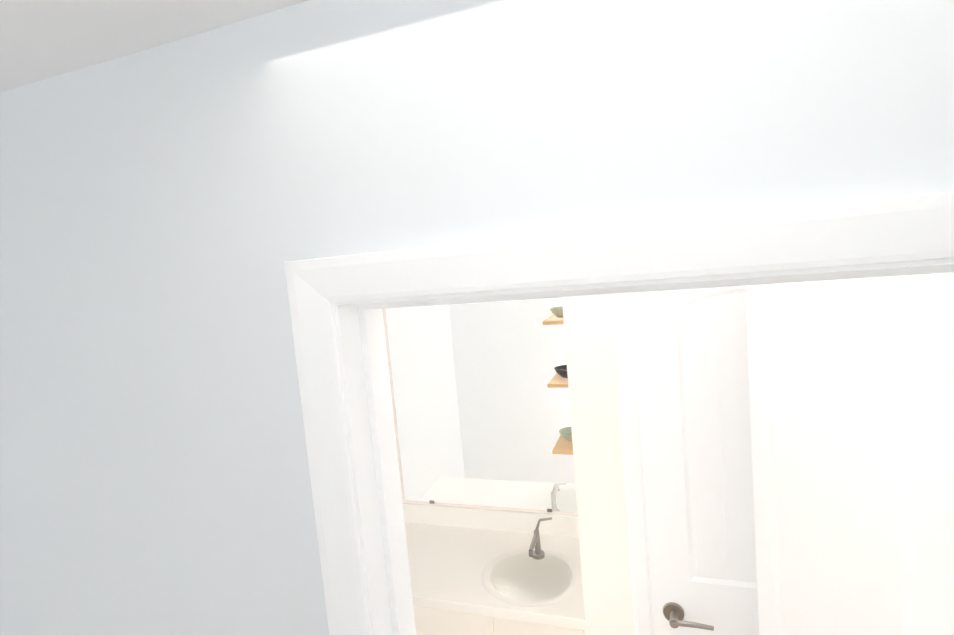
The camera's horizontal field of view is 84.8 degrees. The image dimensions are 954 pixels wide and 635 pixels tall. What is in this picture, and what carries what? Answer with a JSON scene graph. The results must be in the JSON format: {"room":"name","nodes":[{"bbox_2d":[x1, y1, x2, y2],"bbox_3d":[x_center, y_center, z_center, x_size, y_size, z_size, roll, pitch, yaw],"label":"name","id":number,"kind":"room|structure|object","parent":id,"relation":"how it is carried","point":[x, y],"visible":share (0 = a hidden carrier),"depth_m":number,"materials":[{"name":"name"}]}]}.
{"room":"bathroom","nodes":[
{"label":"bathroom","id":0,"kind":"room"},
{"bbox_2d":[0,0,307,92],"bbox_3d":[-0.064,-0.506,1.050,4.400,0.100,2.745,-3,6,19],"label":"ceiling","id":1,"kind":"structure","parent":0,"point":[40,40],"depth_m":0.69,"materials":[{"name":"white paint"}]},
{"bbox_2d":[0,0,953,634],"bbox_3d":[0.352,0.773,0.676,3.500,2.440,0.150,-3,6,19],"label":"wall","id":2,"kind":"structure","parent":0,"point":[168,210],"depth_m":0.68,"materials":[{"name":"white paint"}]},
{"bbox_2d":[284,192,953,634],"bbox_3d":[0.292,0.939,0.728,0.929,2.112,0.154,-3,6,19],"label":"door frame","id":3,"kind":"structure","parent":2,"relation":"attached to","point":[338,304],"depth_m":0.66,"materials":[{"name":"white paint"}]},
{"bbox_2d":[746,272,953,634],"bbox_3d":[0.727,0.901,1.045,0.229,2.028,0.781,-4,5,9],"label":"bathroom door","id":4,"kind":"structure","parent":2,"relation":"in","point":[852,401],"depth_m":0.88,"materials":[{"name":"white paint"}]},
{"bbox_2d":[382,294,633,634],"bbox_3d":[0.794,0.612,1.963,3.300,2.440,0.740,-3,6,19],"label":"wall","id":5,"kind":"structure","parent":0,"point":[592,370],"depth_m":1.69,"materials":[{"name":"white paint"}]},
{"bbox_2d":[385,297,576,511],"bbox_3d":[0.009,0.374,2.485,0.900,1.106,0.008,-3,6,19],"label":"bathroom mirror","id":6,"kind":"object","parent":5,"relation":"attached to","point":[483,414],"visible":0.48,"depth_m":2.48,"materials":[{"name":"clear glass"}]},
{"bbox_2d":[613,293,653,634],"bbox_3d":[0.859,0.812,1.616,0.732,2.097,0.117,-3,6,19],"label":"door frame","id":7,"kind":"structure","parent":5,"relation":"attached to","point":[629,394],"depth_m":1.64,"materials":[{"name":"white paint"}]},
{"bbox_2d":[634,286,758,634],"bbox_3d":[0.852,0.838,1.597,0.610,2.028,0.156,-3,6,19],"label":"closet door","id":8,"kind":"structure","parent":5,"relation":"in","point":[693,357],"depth_m":1.59,"materials":[{"name":"white paint"}]},
{"bbox_3d":[0.146,2.006,1.261,4.400,0.080,2.805,-3,6,19],"label":"floor","id":9,"kind":"structure","parent":0,"visible":0},
{"bbox_2d":[403,503,585,634],"bbox_3d":[0.018,1.378,2.308,1.041,0.990,0.568,-3,6,19],"label":"bathroom vanity","id":10,"kind":"object","parent":9,"relation":"on","point":[478,571],"visible":0.56,"depth_m":2.18,"materials":[{"name":"white"}]},
{"bbox_2d":[481,546,581,606],"bbox_3d":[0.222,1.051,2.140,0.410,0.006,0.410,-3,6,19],"label":"sink","id":11,"kind":"object","parent":10,"relation":"in","point":[552,577],"depth_m":2.12,"materials":[{"name":"white ceramic"}]},
{"bbox_2d":[528,517,552,559],"bbox_3d":[0.263,0.956,2.209,0.099,0.175,0.157,-3,6,19],"label":"faucet","id":12,"kind":"object","parent":10,"relation":"on","point":[536,553],"depth_m":2.25,"materials":[{"name":"grey metal"}]}
]}

